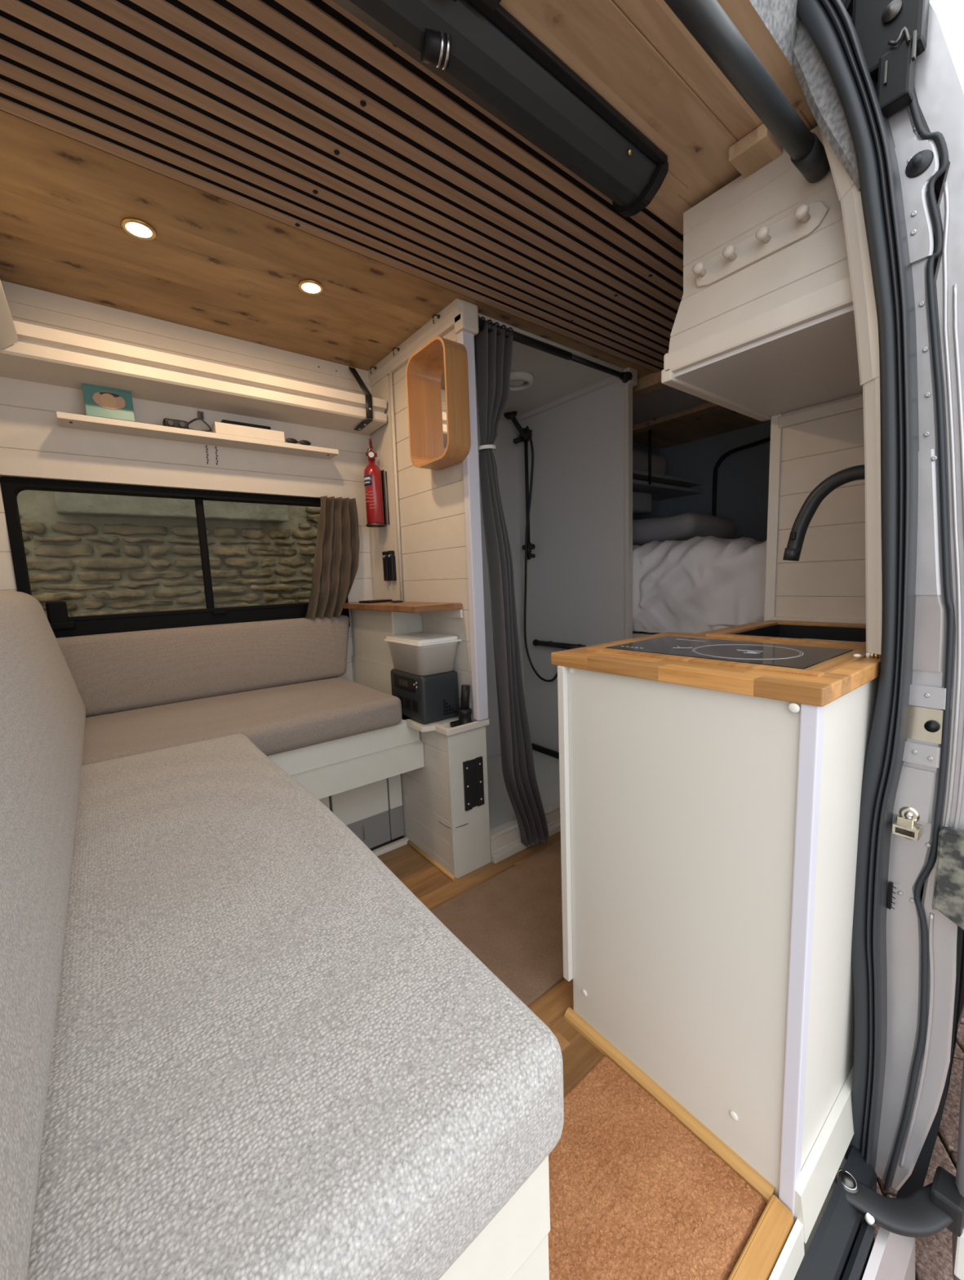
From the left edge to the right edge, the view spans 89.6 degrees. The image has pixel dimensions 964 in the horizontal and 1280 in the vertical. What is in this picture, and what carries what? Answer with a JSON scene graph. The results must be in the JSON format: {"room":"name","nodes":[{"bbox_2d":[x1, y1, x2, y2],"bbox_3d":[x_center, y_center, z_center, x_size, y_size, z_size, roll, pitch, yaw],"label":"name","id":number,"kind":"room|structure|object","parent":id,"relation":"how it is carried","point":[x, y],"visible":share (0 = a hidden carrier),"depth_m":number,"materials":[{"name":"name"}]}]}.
{"room":"vehicle interior","nodes":[
{"label":"vehicle interior","id":0,"kind":"room"},
{"bbox_2d":[0,300,373,681],"bbox_3d":[-0.953,-0.113,1.815,1.260,1.920,0.184,-8,9,-38],"label":"wall","id":1,"kind":"structure","parent":0,"point":[33,445],"depth_m":1.64,"materials":[{"name":"white wood"}]},
{"bbox_2d":[0,475,350,638],"bbox_3d":[-1.024,-0.273,1.816,1.055,0.553,0.088,-8,9,-38],"label":"window","id":2,"kind":"structure","parent":1,"relation":"in","point":[62,625],"depth_m":1.68,"materials":[{"name":"black"}]},
{"bbox_2d":[0,280,370,384],"bbox_3d":[-0.953,-1.013,1.639,1.236,0.049,0.045,-8,9,-38],"label":"trim","id":3,"kind":"structure","parent":1,"relation":"attached to","point":[16,293],"depth_m":1.56,"materials":[{"name":"white wood"}]},
{"bbox_2d":[0,320,386,435],"bbox_3d":[-0.915,-0.902,1.604,1.230,0.215,0.181,-8,9,-38],"label":"ledge","id":4,"kind":"object","parent":1,"relation":"attached to","point":[41,354],"visible":0.99,"depth_m":1.52,"materials":[{"name":"beige wood"}]},
{"bbox_2d":[56,411,338,459],"bbox_3d":[-0.929,-0.698,1.699,0.843,0.021,0.108,-8,9,-38],"label":"wall shelf","id":5,"kind":"object","parent":1,"relation":"attached to","point":[64,420],"visible":1,"depth_m":1.62,"materials":[{"name":"white wood"}]},
{"bbox_2d":[81,382,135,422],"bbox_3d":[-1.142,-0.728,1.487,0.120,0.106,0.026,-8,9,-38],"label":"picture frame","id":6,"kind":"object","parent":5,"relation":"on","point":[102,402],"visible":1,"depth_m":1.48,"materials":[{"name":"teal paper"}]},
{"bbox_2d":[93,391,125,409],"bbox_3d":[-1.138,-0.731,1.482,0.080,0.052,0.009,-8,9,-38],"label":"picture","id":7,"kind":"object","parent":6,"relation":"attached to","point":[101,400],"depth_m":1.48,"materials":[{"name":"beige"}]},
{"bbox_2d":[162,417,211,431],"bbox_3d":[-0.982,-0.724,1.623,0.143,0.052,0.046,-8,9,-38],"label":"sunglasses","id":8,"kind":"object","parent":5,"relation":"on","point":[166,422],"visible":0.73,"depth_m":1.59,"materials":[{"name":"black plastic"}]},
{"bbox_2d":[212,422,284,442],"bbox_3d":[-0.834,-0.737,1.740,0.228,0.038,0.055,-8,9,-38],"label":"box","id":9,"kind":"object","parent":5,"relation":"on","point":[217,427],"visible":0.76,"depth_m":1.71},
{"bbox_2d":[305,496,359,618],"bbox_3d":[-0.624,-0.341,2.012,0.257,0.487,0.074,-8,9,-38],"label":"window curtain","id":10,"kind":"object","parent":1,"relation":"hanging from","point":[336,557],"visible":0.99,"depth_m":2.02,"materials":[{"name":"brown fabric"}]},
{"bbox_2d":[348,366,373,431],"bbox_3d":[-0.473,-0.962,1.904,0.026,0.247,0.142,-8,9,-38],"label":"bracket","id":11,"kind":"object","parent":1,"relation":"attached to","point":[369,411],"visible":1,"depth_m":1.88,"materials":[{"name":"black metal"}]},
{"bbox_2d":[351,608,422,694],"bbox_3d":[-0.404,0.056,2.047,0.138,0.385,0.405,-8,9,-38],"label":"base cabinet","id":12,"kind":"object","parent":1,"relation":"attached to","point":[372,663],"visible":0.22,"depth_m":1.97,"materials":[{"name":"white paint"}]},
{"bbox_2d":[342,601,462,617],"bbox_3d":[-0.352,-0.118,1.904,0.194,0.052,0.677,-8,9,-38],"label":"countertop","id":13,"kind":"structure","parent":12,"relation":"on","point":[430,609],"depth_m":1.73,"materials":[{"name":"brown wood"}]},
{"bbox_2d":[0,0,817,448],"bbox_3d":[0.425,-1.106,1.717,3.600,0.032,1.730,-8,9,-38],"label":"ceiling","id":14,"kind":"structure","parent":0,"point":[212,264],"depth_m":1.18,"materials":[{"name":"brown wood"}]},
{"bbox_2d":[120,217,156,240],"bbox_3d":[-0.818,-0.979,1.157,0.070,0.006,0.070,-8,9,-38],"label":"recessed light","id":15,"kind":"object","parent":14,"relation":"in","point":[138,228],"visible":1,"depth_m":1.15,"materials":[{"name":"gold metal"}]},
{"bbox_2d":[297,279,323,295],"bbox_3d":[-0.496,-1.023,1.410,0.070,0.006,0.070,-8,9,-38],"label":"recessed light","id":16,"kind":"object","parent":14,"relation":"in","point":[308,286],"visible":1,"depth_m":1.40,"materials":[{"name":"gold metal"}]},
{"bbox_2d":[0,0,684,373],"bbox_3d":[0.028,-1.017,1.211,2.260,0.009,0.530,-8,9,-38],"label":"ceiling panel","id":17,"kind":"object","parent":14,"relation":"attached to","point":[299,114],"visible":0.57,"depth_m":0.95,"materials":[{"name":"brown wood"}]},
{"bbox_2d":[332,0,668,217],"bbox_3d":[-0.079,-0.920,0.716,1.148,0.068,0.166,-8,9,-38],"label":"blind","id":18,"kind":"object","parent":14,"relation":"attached to","point":[477,47],"visible":1,"depth_m":0.82,"materials":[{"name":"grey plastic"}]},
{"bbox_2d":[509,370,534,391],"bbox_3d":[0.146,-1.111,2.091,0.160,0.030,0.160,-8,9,-38],"label":"ceiling vent","id":19,"kind":"object","parent":14,"relation":"in","point":[520,380],"visible":0.77,"depth_m":2.06,"materials":[{"name":"white plastic"}]},
{"bbox_2d":[632,386,708,425],"bbox_3d":[0.800,-1.204,2.529,0.400,0.028,0.650,-8,9,-38],"label":"ceiling panel","id":20,"kind":"object","parent":14,"relation":"attached to","point":[667,400],"visible":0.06,"depth_m":2.42,"materials":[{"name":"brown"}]},
{"bbox_2d":[632,369,724,435],"bbox_3d":[1.063,-1.163,2.197,0.600,0.050,1.700,-8,9,-38],"label":"ceiling beam","id":21,"kind":"structure","parent":14,"relation":"attached to","point":[648,384],"depth_m":2.50,"materials":[{"name":"brown wood"}]},
{"bbox_2d":[728,123,782,177],"bbox_3d":[0.561,-1.001,0.995,0.080,0.027,0.075,-8,9,-38],"label":"block","id":22,"kind":"object","parent":14,"relation":"attached to","point":[759,148],"visible":0.84,"depth_m":0.98,"materials":[{"name":"brown wood"}]},
{"bbox_2d":[392,328,476,721],"bbox_3d":[-0.252,-0.148,1.956,0.030,1.900,0.725,-8,9,-38],"label":"wall","id":23,"kind":"structure","parent":0,"point":[431,502],"depth_m":1.80,"materials":[{"name":"white wood"}]},
{"bbox_2d":[364,438,389,527],"bbox_3d":[-0.446,-0.644,2.002,0.084,0.344,0.082,-8,9,-38],"label":"fire extinguisher","id":24,"kind":"object","parent":23,"relation":"attached to","point":[376,508],"visible":1,"depth_m":1.98,"materials":[{"name":"red metal"}]},
{"bbox_2d":[368,375,401,600],"bbox_3d":[-0.428,-0.617,2.069,0.020,0.905,0.260,-8,9,-38],"label":"trim","id":25,"kind":"structure","parent":23,"relation":"attached to","point":[383,539],"depth_m":2.02,"materials":[{"name":"white wood"}]},
{"bbox_2d":[389,372,403,601],"bbox_3d":[-0.344,-0.606,1.951,0.012,0.903,0.032,-8,9,-38],"label":"trim","id":26,"kind":"structure","parent":23,"relation":"attached to","point":[390,373],"depth_m":1.94,"materials":[{"name":"white wood"}]},
{"bbox_2d":[368,297,461,386],"bbox_3d":[-0.259,-1.056,1.783,0.064,0.055,0.670,-8,9,-38],"label":"trim","id":27,"kind":"structure","parent":23,"relation":"attached to","point":[442,326],"depth_m":1.70,"materials":[{"name":"white wood"}]},
{"bbox_2d":[405,336,471,470],"bbox_3d":[-0.148,-0.769,1.609,0.085,0.364,0.240,-8,9,-38],"label":"wall mirror","id":28,"kind":"object","parent":23,"relation":"attached to","point":[437,375],"visible":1,"depth_m":1.63,"materials":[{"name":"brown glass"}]},
{"bbox_2d":[424,352,447,461],"bbox_3d":[-0.125,-0.773,1.627,0.006,0.348,0.224,-8,9,-38],"label":"mirror glass","id":29,"kind":"object","parent":28,"relation":"attached to","point":[435,410],"depth_m":1.66,"materials":[{"name":"white"}]},
{"bbox_2d":[457,330,488,720],"bbox_3d":[-0.030,-0.391,1.628,0.046,1.352,0.032,-8,9,-38],"label":"trim","id":30,"kind":"structure","parent":23,"relation":"attached to","point":[470,464],"depth_m":1.63,"materials":[{"name":"grey plastic"}]},
{"bbox_2d":[491,821,560,863],"bbox_3d":[0.382,0.760,2.050,0.866,0.028,0.022,-8,9,-38],"label":"baseboard","id":31,"kind":"structure","parent":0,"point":[500,855],"depth_m":1.84,"materials":[{"name":"white wood"}]},
{"bbox_2d":[476,413,659,759],"bbox_3d":[0.428,-0.309,2.941,2.275,1.920,0.078,-8,9,-38],"label":"wall","id":32,"kind":"structure","parent":0,"point":[505,455],"depth_m":2.64,"materials":[{"name":"grey"}]},
{"bbox_2d":[632,429,702,500],"bbox_3d":[0.961,-1.105,3.028,1.040,0.345,0.341,-8,9,-38],"label":"shelf","id":33,"kind":"object","parent":32,"relation":"attached to","point":[660,486],"visible":0.51,"depth_m":3.03,"materials":[{"name":"grey metal"}]},
{"bbox_2d":[632,491,651,515],"bbox_3d":[0.802,-0.831,2.962,0.450,0.120,0.250,-8,9,-38],"label":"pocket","id":34,"kind":"object","parent":33,"relation":"hanging from","point":[642,502],"visible":0.21,"depth_m":2.94,"materials":[{"name":"grey fabric"}]},
{"bbox_2d":[632,448,666,475],"bbox_3d":[0.881,-1.071,2.982,0.550,0.154,0.260,-8,9,-38],"label":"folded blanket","id":35,"kind":"object","parent":33,"relation":"on","point":[640,458],"visible":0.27,"depth_m":2.91,"materials":[{"name":"grey fabric"}]},
{"bbox_2d":[369,831,767,1279],"bbox_3d":[0.514,0.804,1.974,3.560,0.050,1.865,-8,9,-38],"label":"floor","id":36,"kind":"structure","parent":0,"point":[433,887],"depth_m":1.62,"materials":[{"name":"laminate"}]},
{"bbox_2d":[328,777,391,848],"bbox_3d":[-0.555,0.636,1.965,0.225,0.323,0.334,-8,9,-38],"label":"storage cabinet","id":37,"kind":"object","parent":36,"relation":"on","point":[364,809],"visible":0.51,"depth_m":1.85,"materials":[{"name":"grey wood"}]},
{"bbox_2d":[386,773,404,839],"bbox_3d":[-0.443,0.621,2.053,0.058,0.323,0.332,-8,9,-38],"label":"storage box","id":38,"kind":"object","parent":36,"relation":"on","point":[393,785],"visible":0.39,"depth_m":1.93,"materials":[{"name":"grey"}]},
{"bbox_2d":[401,715,458,732],"bbox_3d":[-0.206,0.288,1.798,0.182,0.017,0.277,-8,9,-38],"label":"platform","id":39,"kind":"object","parent":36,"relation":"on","point":[423,727],"visible":0.32,"depth_m":1.70,"materials":[{"name":"white paint"}]},
{"bbox_2d":[390,668,458,723],"bbox_3d":[-0.214,0.192,1.793,0.160,0.168,0.236,-8,9,-38],"label":"station","id":40,"kind":"object","parent":39,"relation":"on","point":[424,699],"visible":0.77,"depth_m":1.71,"materials":[{"name":"grey plastic"}]},
{"bbox_2d":[383,631,462,675],"bbox_3d":[-0.217,0.046,1.771,0.178,0.124,0.254,-8,9,-38],"label":"tub","id":41,"kind":"object","parent":40,"relation":"on","point":[420,653],"visible":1,"depth_m":1.69,"materials":[{"name":"white plastic"}]},
{"bbox_2d":[400,684,490,879],"bbox_3d":[-0.154,0.482,1.839,0.180,0.674,0.383,-8,9,-38],"label":"cabinet","id":42,"kind":"object","parent":36,"relation":"on","point":[446,802],"depth_m":1.72,"materials":[{"name":"white paint"}]},
{"bbox_2d":[400,835,457,880],"bbox_3d":[-0.209,0.818,1.835,0.016,0.016,0.372,-8,9,-38],"label":"baseboard","id":43,"kind":"structure","parent":42,"relation":"attached to","point":[411,844],"depth_m":1.80,"materials":[{"name":"brown wood"}]},
{"bbox_2d":[439,1155,550,1279],"bbox_3d":[-0.515,0.702,0.791,0.520,0.530,1.232,-8,9,-38],"label":"bench","id":44,"kind":"object","parent":36,"relation":"on","point":[513,1245],"visible":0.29,"depth_m":0.41,"materials":[{"name":"white paint"}]},
{"bbox_2d":[26,733,564,1279],"bbox_3d":[-0.482,0.375,0.757,0.509,0.126,1.232,-8,9,-38],"label":"seat cushion","id":45,"kind":"object","parent":44,"relation":"on","point":[271,1059],"visible":0.81,"depth_m":0.41,"materials":[{"name":"grey fabric"}]},
{"bbox_2d":[0,590,85,1279],"bbox_3d":[-0.766,0.124,0.752,0.181,0.413,1.805,-8,9,-38],"label":"cushion","id":46,"kind":"object","parent":45,"relation":"on","point":[42,709],"visible":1,"depth_m":0.47,"materials":[{"name":"grey fabric"}]},
{"bbox_2d":[266,715,424,799],"bbox_3d":[-0.827,0.417,1.647,1.118,0.188,0.563,-8,9,-38],"label":"bench","id":47,"kind":"object","parent":44,"relation":"attached to","point":[326,769],"depth_m":1.61,"materials":[{"name":"white paint"}]},
{"bbox_2d":[81,676,401,765],"bbox_3d":[-0.837,0.275,1.606,1.003,0.115,0.606,-8,9,-38],"label":"seat cushion","id":48,"kind":"object","parent":47,"relation":"on","point":[286,717],"visible":0.57,"depth_m":1.50,"materials":[{"name":"beige fabric"}]},
{"bbox_2d":[56,615,349,716],"bbox_3d":[-0.963,0.072,1.813,1.001,0.261,0.088,-8,9,-38],"label":"cushion","id":49,"kind":"object","parent":48,"relation":"on","point":[115,672],"visible":0.77,"depth_m":1.73,"materials":[{"name":"beige fabric"}]},
{"bbox_2d":[430,841,564,1006],"bbox_3d":[0.157,0.848,1.499,1.350,0.008,0.445,-8,9,-38],"label":"carpet","id":50,"kind":"object","parent":36,"relation":"on","point":[511,922],"visible":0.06,"depth_m":1.46,"materials":[{"name":"brown carpet"}]},
{"bbox_2d":[487,742,559,861],"bbox_3d":[0.151,0.698,2.319,0.846,0.100,0.702,-8,9,-38],"label":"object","id":51,"kind":"object","parent":36,"relation":"on","point":[504,832],"visible":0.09,"depth_m":2.17,"materials":[{"name":"white plastic"}]},
{"bbox_2d":[632,631,657,638],"bbox_3d":[1.379,0.292,2.541,1.280,0.755,1.810,-8,9,-38],"label":"platform","id":52,"kind":"object","parent":36,"relation":"on","point":[635,634],"visible":0.02,"depth_m":2.28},
{"bbox_3d":[1.359,-0.220,2.476,1.200,0.273,1.770,-8,9,-38],"label":"mattress","id":53,"kind":"object","parent":52,"relation":"on","visible":0},
{"bbox_2d":[632,535,766,633],"bbox_3d":[1.314,-0.288,2.415,1.319,0.428,1.730,-8,9,-38],"label":"duvet","id":54,"kind":"object","parent":53,"relation":"on","point":[696,584],"visible":0.41,"depth_m":1.99,"materials":[{"name":"white fabric"}]},
{"bbox_2d":[632,513,736,546],"bbox_3d":[1.039,-0.617,2.817,0.523,0.167,0.669,-8,9,-38],"label":"pillow","id":55,"kind":"object","parent":54,"relation":"on","point":[686,526],"visible":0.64,"depth_m":2.55,"materials":[{"name":"grey fabric"}]},
{"bbox_2d":[547,1055,767,1279],"bbox_3d":[0.177,0.937,0.778,0.489,0.017,0.326,-8,9,-38],"label":"door mat","id":56,"kind":"object","parent":36,"relation":"on","point":[634,1194],"visible":0.73,"depth_m":0.81,"materials":[{"name":"brown carpet"}]},
{"bbox_2d":[557,666,879,1243],"bbox_3d":[0.680,0.462,1.176,0.878,0.876,0.504,-8,9,-38],"label":"base cabinet","id":57,"kind":"object","parent":36,"relation":"on","point":[709,837],"visible":0.87,"depth_m":0.85,"materials":[{"name":"white wood"}]},
{"bbox_2d":[564,1007,775,1203],"bbox_3d":[0.341,0.903,0.978,0.020,0.018,0.450,-8,9,-38],"label":"baseboard","id":58,"kind":"structure","parent":57,"relation":"attached to","point":[750,1175],"depth_m":0.93,"materials":[{"name":"brown wood"}]},
{"bbox_2d":[551,620,880,706],"bbox_3d":[0.662,0.009,1.139,0.898,0.031,0.512,-8,9,-38],"label":"countertop","id":59,"kind":"structure","parent":57,"relation":"on","point":[820,684],"depth_m":0.84,"materials":[{"name":"brown wood"}]},
{"bbox_2d":[605,635,853,669],"bbox_3d":[0.490,0.019,1.000,0.249,0.005,0.386,-8,9,-38],"label":"induction hob","id":60,"kind":"object","parent":59,"relation":"in","point":[802,657],"visible":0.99,"depth_m":0.96,"materials":[{"name":"black glass"}]},
{"bbox_2d":[732,624,866,642],"bbox_3d":[0.838,0.062,1.236,0.338,0.161,0.288,-8,9,-38],"label":"sink","id":61,"kind":"object","parent":59,"relation":"in","point":[791,631],"visible":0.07,"depth_m":1.35,"materials":[{"name":"black metal"}]},
{"bbox_2d":[782,464,865,560],"bbox_3d":[0.866,-0.208,1.145,0.052,0.390,0.281,-8,9,-38],"label":"tap","id":62,"kind":"object","parent":59,"relation":"on","point":[793,551],"visible":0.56,"depth_m":1.18,"materials":[{"name":"grey metal"}]},
{"bbox_2d":[728,1194,794,1279],"bbox_3d":[0.087,0.978,0.476,1.026,0.022,0.034,-8,9,-38],"label":"threshold strip","id":63,"kind":"object","parent":36,"relation":"on","point":[760,1255],"visible":1,"depth_m":0.74,"materials":[{"name":"brown wood"}]},
{"bbox_2d":[516,380,624,752],"bbox_3d":[0.435,-0.241,2.479,0.018,1.900,0.720,-8,9,-38],"label":"wall","id":64,"kind":"structure","parent":0,"point":[575,575],"depth_m":2.41,"materials":[{"name":"grey"}]},
{"bbox_2d":[504,411,563,681],"bbox_3d":[0.295,-0.493,2.541,0.329,1.428,0.107,4,9,39],"label":"shower hose","id":65,"kind":"object","parent":64,"relation":"attached to","point":[525,434],"visible":0.84,"depth_m":2.54,"materials":[{"name":"black metal"}]},
{"bbox_2d":[658,421,770,542],"bbox_3d":[1.892,-0.361,2.896,0.080,1.920,1.950,-8,9,-38],"label":"wall","id":66,"kind":"structure","parent":0,"point":[743,475],"depth_m":3.11,"materials":[{"name":"blue"}]},
{"bbox_2d":[711,436,770,515],"bbox_3d":[1.810,-0.921,2.754,0.023,0.672,1.014,-8,9,-38],"label":"conduit","id":67,"kind":"object","parent":66,"relation":"attached to","point":[722,457],"visible":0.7,"depth_m":3.09,"materials":[{"name":"black metal"}]},
{"bbox_2d":[749,0,850,66],"bbox_3d":[0.056,-1.004,0.422,1.500,0.160,0.062,-8,9,-38],"label":"wall","id":68,"kind":"structure","parent":0,"point":[781,19],"depth_m":0.80,"materials":[{"name":"fabric"}]},
{"bbox_2d":[775,393,866,619],"bbox_3d":[1.069,0.074,1.392,0.030,1.500,0.448,-8,9,-38],"label":"wall","id":69,"kind":"structure","parent":0,"point":[828,580],"depth_m":1.40,"materials":[{"name":"white wood"}]},
{"bbox_2d":[661,125,938,421],"bbox_3d":[0.788,-0.823,1.112,0.556,0.402,0.490,-8,9,-38],"label":"upper cabinet","id":70,"kind":"object","parent":69,"relation":"attached to","point":[775,335],"depth_m":1.04,"materials":[{"name":"grey wood"}]},
{"bbox_2d":[663,0,830,182],"bbox_3d":[0.302,-0.849,0.661,0.863,0.042,0.044,-8,9,-38],"label":"pole","id":71,"kind":"object","parent":70,"relation":"attached to","point":[707,21],"visible":0.93,"depth_m":0.74,"materials":[{"name":"grey metal"}]},
{"bbox_2d":[770,395,866,624],"bbox_3d":[1.038,-0.348,1.323,0.018,0.611,0.440,-8,9,-38],"label":"trim","id":72,"kind":"structure","parent":69,"relation":"attached to","point":[855,403],"depth_m":1.38,"materials":[{"name":"white wood"}]},
{"bbox_2d":[846,0,963,1032],"bbox_3d":[0.481,-0.188,1.808,3.800,2.240,2.056,-8,9,-38],"label":"wall","id":73,"kind":"structure","parent":0,"point":[850,9],"depth_m":0.90,"materials":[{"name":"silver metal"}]},
{"bbox_2d":[476,375,621,422],"bbox_3d":[0.069,-1.113,2.095,0.836,0.026,0.682,-8,9,-38],"label":"trim","id":74,"kind":"structure","parent":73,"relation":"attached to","point":[610,380],"depth_m":2.31,"materials":[{"name":"grey"}]},
{"bbox_2d":[478,315,632,382],"bbox_3d":[0.294,-1.071,1.813,0.828,0.048,0.048,-8,9,-38],"label":"shower curtain rod","id":75,"kind":"object","parent":73,"relation":"attached to","point":[625,376],"visible":0.79,"depth_m":1.78,"materials":[{"name":"black metal"}]},
{"bbox_2d":[474,316,549,847],"bbox_3d":[0.109,-0.140,1.730,0.213,1.850,0.111,-8,9,-38],"label":"shower curtain","id":76,"kind":"object","parent":75,"relation":"hanging from","point":[493,352],"visible":0.99,"depth_m":1.70,"materials":[{"name":"grey fabric"}]},
{"bbox_2d":[623,383,632,639],"bbox_3d":[0.662,-0.213,2.192,0.034,1.900,0.022,-8,9,-38],"label":"trim","id":77,"kind":"structure","parent":73,"relation":"attached to","point":[628,388],"depth_m":2.14,"materials":[{"name":"white wood"}]},
{"bbox_2d":[764,413,782,621],"bbox_3d":[0.930,0.057,1.566,0.042,1.500,0.030,-8,9,-38],"label":"trim","id":78,"kind":"structure","parent":73,"relation":"attached to","point":[775,432],"depth_m":1.50,"materials":[{"name":"white wood"}]},
{"bbox_2d":[768,1217,804,1279],"bbox_3d":[0.106,1.010,0.463,1.032,0.056,0.012,-8,9,-38],"label":"trim","id":79,"kind":"structure","parent":73,"relation":"attached to","point":[786,1268],"depth_m":0.75,"materials":[{"name":"white paint"}]},
{"bbox_2d":[793,1155,846,1279],"bbox_3d":[0.250,1.090,0.602,1.410,0.148,0.043,-8,9,-38],"label":"trim","id":80,"kind":"structure","parent":73,"relation":"attached to","point":[806,1246],"depth_m":0.85,"materials":[{"name":"white paint"}]},
{"bbox_2d":[792,19,859,189],"bbox_3d":[0.563,-0.983,0.836,0.044,0.485,0.247,-8,9,-38],"label":"lining","id":81,"kind":"object","parent":73,"relation":"attached to","point":[818,87],"visible":0.59,"depth_m":0.81,"materials":[{"name":"fabric"}]},
{"bbox_2d":[817,123,882,658],"bbox_3d":[0.650,-0.441,0.841,0.058,0.947,0.168,-8,9,-38],"label":"trim","id":82,"kind":"structure","parent":73,"relation":"attached to","point":[849,196],"depth_m":0.83,"materials":[{"name":"white plastic"}]},
{"bbox_2d":[796,0,913,1164],"bbox_3d":[0.592,-0.097,0.896,0.021,2.320,0.313,-8,9,-38],"label":"seal","id":83,"kind":"object","parent":73,"relation":"attached to","point":[859,100],"visible":0.92,"depth_m":0.78,"materials":[{"name":"grey rubber"}]},
{"bbox_2d":[795,1145,915,1279],"bbox_3d":[0.190,1.161,0.470,1.420,0.245,0.102,-8,9,-38],"label":"door sill","id":84,"kind":"structure","parent":73,"relation":"attached to","point":[842,1246],"depth_m":0.82,"materials":[{"name":"black plastic"}]},
{"bbox_2d":[819,1,919,1169],"bbox_3d":[0.652,-0.104,0.939,0.128,2.320,0.309,-8,9,-38],"label":"trim","id":85,"kind":"structure","parent":73,"relation":"attached to","point":[908,266],"depth_m":0.81,"materials":[{"name":"grey paint"}]},
{"bbox_2d":[852,0,929,118],"bbox_3d":[0.625,-0.919,0.750,0.046,0.195,0.090,-8,9,-38],"label":"door hinge","id":86,"kind":"object","parent":73,"relation":"attached to","point":[891,33],"visible":0.98,"depth_m":0.74,"materials":[{"name":"black plastic"}]},
{"bbox_2d":[881,0,902,23],"bbox_3d":[0.615,-0.946,0.730,0.008,0.024,0.024,-8,9,-38],"label":"bolt","id":87,"kind":"object","parent":86,"relation":"in","point":[891,10],"depth_m":0.73,"materials":[{"name":"grey metal"}]},
{"bbox_2d":[891,806,922,840],"bbox_3d":[0.732,0.319,0.835,0.030,0.059,0.035,-8,9,-38],"label":"latch","id":88,"kind":"object","parent":73,"relation":"in","point":[904,825],"depth_m":0.83,"materials":[{"name":"silver metal"}]},
{"bbox_2d":[875,0,963,1191],"bbox_3d":[0.707,-0.042,0.825,0.043,2.201,0.220,-8,9,-38],"label":"door frame","id":89,"kind":"structure","parent":73,"relation":"attached to","point":[922,941],"depth_m":0.79,"materials":[{"name":"silver metal"}]},
{"bbox_2d":[896,925,963,1198],"bbox_3d":[0.808,0.765,0.876,0.028,0.620,0.058,-8,9,-38],"label":"seal","id":90,"kind":"object","parent":73,"relation":"attached to","point":[916,1180],"visible":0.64,"depth_m":0.87,"materials":[{"name":"black plastic"}]},
{"bbox_2d":[933,826,963,929],"bbox_3d":[0.777,0.390,0.792,0.031,0.164,0.051,-8,9,-38],"label":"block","id":91,"kind":"object","parent":73,"relation":"attached to","point":[948,891],"visible":1,"depth_m":0.79,"materials":[{"name":"stone"}]},
{"bbox_2d":[951,1056,963,1279],"bbox_3d":[1.280,0.585,1.117,1.155,1.260,0.098,-8,9,-38],"label":"sliding door","id":92,"kind":"structure","parent":73,"relation":"in","point":[957,1242],"depth_m":0.84,"materials":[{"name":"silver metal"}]},
{"bbox_2d":[835,1165,963,1237],"bbox_3d":[0.752,0.989,0.855,0.235,0.055,0.079,-2,7,3],"label":"roller arm","id":93,"kind":"object","parent":92,"relation":"attached to","point":[938,1206],"visible":0.97,"depth_m":0.84,"materials":[{"name":"black metal"}]},
{"bbox_2d":[837,1168,857,1190],"bbox_3d":[0.657,0.972,0.874,0.029,0.005,0.029,-8,9,-38],"label":"washer","id":94,"kind":"object","parent":93,"relation":"in","point":[850,1183],"depth_m":0.87,"materials":[{"name":"silver metal"}]},
{"bbox_3d":[-0.931,0.027,0.711,0.078,1.920,1.940,-8,9,-38],"label":"wall","id":95,"kind":"structure","parent":0,"visible":0},
{"bbox_2d":[0,280,18,349],"bbox_3d":[-0.815,-0.764,0.625,0.168,0.296,1.500,-8,9,-38],"label":"locker","id":96,"kind":"object","parent":95,"relation":"attached to","point":[8,335],"visible":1,"depth_m":1.18,"materials":[{"name":"white wood"}]},
{"bbox_3d":[-0.235,-0.150,1.966,0.009,1.900,0.710,-8,9,-38],"label":"wall","id":97,"kind":"structure","parent":0,"visible":0},
{"bbox_2d":[453,299,478,336],"bbox_3d":[-0.051,-1.019,1.544,0.067,0.085,0.048,-8,9,-38],"label":"trim","id":98,"kind":"structure","parent":97,"relation":"attached to","point":[468,321],"depth_m":1.52,"materials":[{"name":"white wood"}]},
{"label":"outside","id":99,"kind":"structure","parent":0,"visible":0},
{"bbox_3d":[0.456,1.558,0.509,11.000,0.148,12.000,-8,9,-38],"label":"ground","id":100,"kind":"structure","parent":99,"visible":0},
{"bbox_2d":[17,489,319,616],"bbox_3d":[-2.090,-0.375,3.118,5.800,3.200,0.380,-8,9,-38],"label":"wall","id":101,"kind":"structure","parent":100,"relation":"on","point":[33,504],"depth_m":2.93,"materials":[{"name":"beige stone"}]},
{"bbox_2d":[19,506,320,617],"bbox_3d":[-2.072,-0.470,2.884,3.947,2.256,0.133,-8,9,-38],"label":"wall","id":102,"kind":"structure","parent":101,"relation":"attached to","point":[184,531],"depth_m":2.95,"materials":[{"name":"stone"}]},
{"bbox_2d":[53,491,288,523],"bbox_3d":[-1.834,-0.820,2.989,1.208,0.155,0.160,-8,9,-38],"label":"wall","id":103,"kind":"structure","parent":101,"relation":"attached to","point":[72,504],"depth_m":2.86,"materials":[{"name":"stone"}]},
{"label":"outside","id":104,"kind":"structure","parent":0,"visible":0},
{"bbox_2d":[871,1012,963,1279],"bbox_3d":[1.105,1.388,0.917,2.392,0.022,3.142,0,8,18],"label":"ground","id":105,"kind":"structure","parent":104,"point":[933,1254],"depth_m":1.23,"materials":[{"name":"grey gravel"}]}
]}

